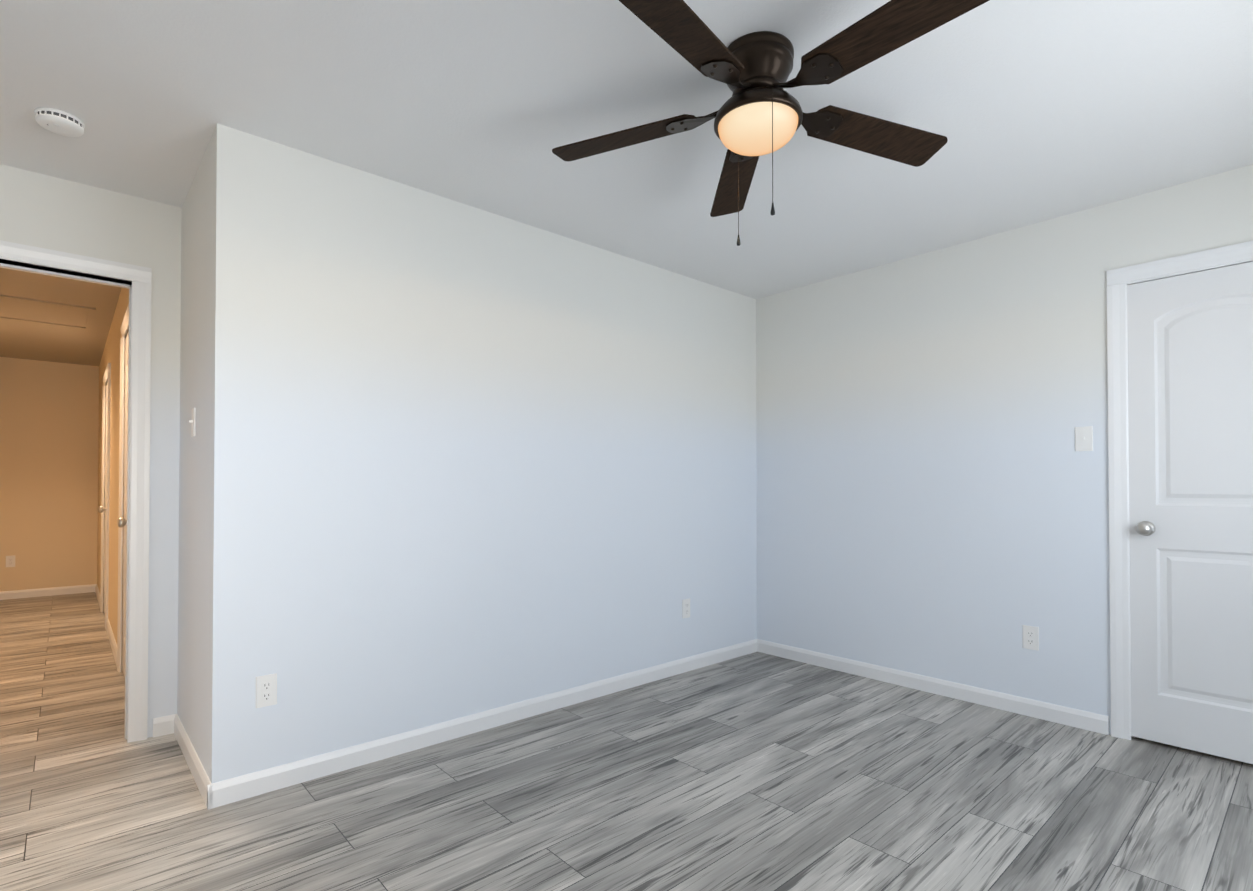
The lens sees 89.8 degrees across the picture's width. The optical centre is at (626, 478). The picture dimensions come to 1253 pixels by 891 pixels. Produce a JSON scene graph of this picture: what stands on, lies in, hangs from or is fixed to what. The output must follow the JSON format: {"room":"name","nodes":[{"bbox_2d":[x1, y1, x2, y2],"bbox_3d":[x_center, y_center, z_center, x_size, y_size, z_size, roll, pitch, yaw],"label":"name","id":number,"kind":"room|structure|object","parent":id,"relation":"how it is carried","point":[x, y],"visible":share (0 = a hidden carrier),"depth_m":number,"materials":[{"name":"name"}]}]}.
{"room":"empty bedroom","nodes":[
{"label":"empty bedroom","id":0,"kind":"room"},
{"bbox_2d":[0,357,98,591],"bbox_3d":[-6.085,-0.004,6.566,1.360,2.440,0.120,1,-1,-42],"label":"wall","id":1,"kind":"structure","parent":0,"point":[49,420],"depth_m":6.54,"materials":[{"name":"beige paint"}]},
{"bbox_2d":[6,555,14,566],"bbox_3d":[-6.221,0.834,6.349,0.070,0.115,0.007,1,-1,-42],"label":"outlet","id":2,"kind":"object","parent":1,"relation":"attached to","point":[10,561],"visible":1,"depth_m":6.35,"materials":[{"name":"white plastic"}]},
{"bbox_2d":[0,584,95,599],"bbox_3d":[-6.089,1.174,6.459,0.990,0.083,0.013,1,-1,-42],"label":"baseboard","id":3,"kind":"structure","parent":1,"relation":"attached to","point":[27,593],"depth_m":6.52,"materials":[{"name":"white paint"}]},
{"bbox_2d":[0,164,181,737],"bbox_3d":[-2.490,-0.052,2.644,0.985,2.440,0.120,1,-1,-42],"label":"wall","id":4,"kind":"structure","parent":0,"point":[157,237],"depth_m":2.86,"materials":[{"name":"paint"}]},
{"bbox_2d":[0,240,151,742],"bbox_3d":[-2.550,0.104,2.578,0.938,2.126,0.137,1,-1,-42],"label":"door frame","id":5,"kind":"structure","parent":4,"relation":"attached to","point":[139,277],"depth_m":2.81,"materials":[{"name":"white paint"}]},
{"bbox_2d":[153,714,175,737],"bbox_3d":[-2.112,1.130,2.878,0.090,0.083,0.013,1,-1,-42],"label":"baseboard","id":6,"kind":"structure","parent":4,"relation":"attached to","point":[163,725],"depth_m":2.87,"materials":[{"name":"white paint"}]},
{"bbox_2d":[97,288,128,671],"bbox_3d":[-4.079,-0.021,5.154,0.250,2.440,4.900,1,-1,-42],"label":"wall","id":7,"kind":"structure","parent":0,"point":[116,323],"depth_m":4.65,"materials":[{"name":"beige paint"}]},
{"bbox_2d":[95,584,99,606],"bbox_3d":[-5.258,1.171,6.262,0.013,0.083,1.415,1,-1,-42],"label":"baseboard","id":8,"kind":"structure","parent":7,"relation":"attached to","point":[97,592],"depth_m":6.33,"materials":[{"name":"white paint"}]},
{"bbox_2d":[98,383,107,612],"bbox_3d":[-4.464,0.170,5.377,0.103,2.027,0.822,1,-1,-42],"label":"hall door","id":9,"kind":"structure","parent":7,"relation":"in","point":[101,509],"depth_m":5.58,"materials":[{"name":"white paint"}]},
{"bbox_2d":[100,363,110,628],"bbox_3d":[-4.368,0.140,5.463,0.267,2.126,0.958,1,-1,-42],"label":"door frame","id":10,"kind":"structure","parent":7,"relation":"attached to","point":[107,375],"depth_m":5.22,"materials":[{"name":"white paint"}]},
{"bbox_2d":[106,619,116,664],"bbox_3d":[-3.640,1.149,4.452,0.013,0.083,1.480,1,-1,-42],"label":"baseboard","id":11,"kind":"structure","parent":7,"relation":"attached to","point":[113,644],"depth_m":4.43,"materials":[{"name":"white paint"}]},
{"bbox_2d":[117,334,127,676],"bbox_3d":[-2.825,0.147,3.543,0.103,2.027,0.822,1,-1,-42],"label":"hall door","id":12,"kind":"structure","parent":7,"relation":"in","point":[121,522],"depth_m":3.79,"materials":[{"name":"white paint"}]},
{"bbox_2d":[117,304,128,671],"bbox_3d":[-2.729,0.117,3.629,0.267,2.126,0.958,1,-1,-42],"label":"door frame","id":13,"kind":"structure","parent":7,"relation":"attached to","point":[124,326],"depth_m":3.86,"materials":[{"name":"white paint"}]},
{"bbox_2d":[177,139,210,770],"bbox_3d":[-1.812,-0.051,2.714,0.120,2.440,0.920,1,-1,-42],"label":"wall","id":14,"kind":"structure","parent":0,"point":[193,479],"depth_m":2.58,"materials":[{"name":"paint"}]},
{"bbox_2d":[189,408,195,436],"bbox_3d":[-1.796,-0.233,2.596,0.017,0.115,0.070,1,-1,-42],"label":"light switch","id":15,"kind":"object","parent":14,"relation":"attached to","point":[192,421],"visible":0.96,"depth_m":2.58,"materials":[{"name":"white plastic"}]},
{"bbox_2d":[174,714,211,809],"bbox_3d":[-1.777,1.126,2.561,0.013,0.083,0.933,1,-1,-42],"label":"baseboard return","id":16,"kind":"object","parent":14,"relation":"attached to","point":[199,773],"visible":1,"depth_m":2.47,"materials":[{"name":"white paint"}]},
{"bbox_2d":[206,123,756,782],"bbox_3d":[-0.324,-0.043,3.346,3.180,2.440,0.120,1,-1,-42],"label":"wall","id":17,"kind":"structure","parent":0,"point":[466,459],"depth_m":2.81,"materials":[{"name":"paint"}]},
{"bbox_2d":[256,673,276,707],"bbox_3d":[-1.341,0.789,2.342,0.070,0.115,0.007,1,-1,-42],"label":"electrical outlet","id":18,"kind":"object","parent":17,"relation":"attached to","point":[266,690],"visible":1,"depth_m":2.34,"materials":[{"name":"white plastic"}]},
{"bbox_2d":[207,639,756,808],"bbox_3d":[-0.285,1.135,3.277,3.193,0.083,0.013,1,-1,-42],"label":"baseboard","id":19,"kind":"structure","parent":17,"relation":"attached to","point":[236,789],"depth_m":2.79,"materials":[{"name":"white paint"}]},
{"bbox_2d":[682,598,689,618],"bbox_3d":[0.370,0.798,3.870,0.070,0.115,0.007,1,-1,-42],"label":"electrical outlet","id":20,"kind":"object","parent":17,"relation":"attached to","point":[685,608],"visible":1,"depth_m":3.86,"materials":[{"name":"white plastic"}]},
{"bbox_2d":[0,592,1252,890],"bbox_3d":[-1.354,1.217,4.167,5.240,0.060,9.980,1,-1,-42],"label":"floor","id":21,"kind":"structure","parent":0,"point":[758,772],"depth_m":2.27,"materials":[{"name":"grey wood"}]},
{"bbox_2d":[0,0,1252,365],"bbox_3d":[-1.354,-1.303,4.198,5.240,0.100,9.980,1,-1,-42],"label":"ceiling","id":22,"kind":"structure","parent":0,"point":[1036,110],"depth_m":2.19,"materials":[{"name":"white paint"}]},
{"bbox_2d":[0,294,95,329],"bbox_3d":[-4.394,-1.241,4.673,0.660,0.012,0.800,1,-1,-42],"label":"attic hatch","id":23,"kind":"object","parent":22,"relation":"in","point":[41,311],"depth_m":4.70,"materials":[{"name":"beige paint"}]},
{"bbox_2d":[34,107,84,136],"bbox_3d":[-2.006,-1.256,2.227,0.134,0.042,0.134,1,-1,-42],"label":"smoke detector","id":24,"kind":"object","parent":22,"relation":"attached to","point":[59,122],"visible":1,"depth_m":2.20,"materials":[{"name":"white plastic"}]},
{"bbox_2d":[552,0,989,245],"bbox_3d":[0.403,-1.009,1.866,1.280,0.545,1.264,1,-1,-42],"label":"ceiling fan","id":25,"kind":"object","parent":22,"relation":"hanging from","point":[758,113],"visible":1,"depth_m":1.81,"materials":[{"name":"brown wood"}]},
{"bbox_2d":[756,165,1252,734],"bbox_3d":[1.796,-0.042,3.449,0.120,2.440,2.790,1,-1,-42],"label":"wall","id":26,"kind":"structure","parent":0,"point":[932,487],"depth_m":3.36,"materials":[{"name":"paint"}]},
{"bbox_2d":[757,639,1108,734],"bbox_3d":[1.551,1.139,3.609,0.013,0.083,1.965,1,-1,-42],"label":"baseboard","id":27,"kind":"structure","parent":26,"relation":"attached to","point":[1084,720],"depth_m":3.38,"materials":[{"name":"white paint"}]},
{"bbox_2d":[1023,625,1038,650],"bbox_3d":[2.001,0.787,3.113,0.007,0.115,0.070,1,-1,-42],"label":"electrical outlet","id":28,"kind":"object","parent":26,"relation":"attached to","point":[1031,637],"visible":1,"depth_m":3.11,"materials":[{"name":"white plastic"}]},
{"bbox_2d":[1075,426,1092,450],"bbox_3d":[2.148,-0.188,2.954,0.017,0.115,0.070,1,-1,-42],"label":"light switch","id":29,"kind":"object","parent":26,"relation":"attached to","point":[1083,438],"visible":1,"depth_m":2.95,"materials":[{"name":"white plastic"}]},
{"bbox_2d":[1107,241,1252,739],"bbox_3d":[2.509,0.134,2.649,0.120,2.068,0.646,1,-1,-42],"label":"door frame","id":30,"kind":"structure","parent":26,"relation":"attached to","point":[1199,270],"depth_m":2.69,"materials":[{"name":"white paint"}]},
{"bbox_2d":[1127,262,1252,763],"bbox_3d":[2.450,0.136,2.596,0.103,2.027,0.602,1,-1,-42],"label":"closet door","id":31,"kind":"structure","parent":26,"relation":"in","point":[1190,388],"depth_m":2.67,"materials":[{"name":"white paint"}]}
]}

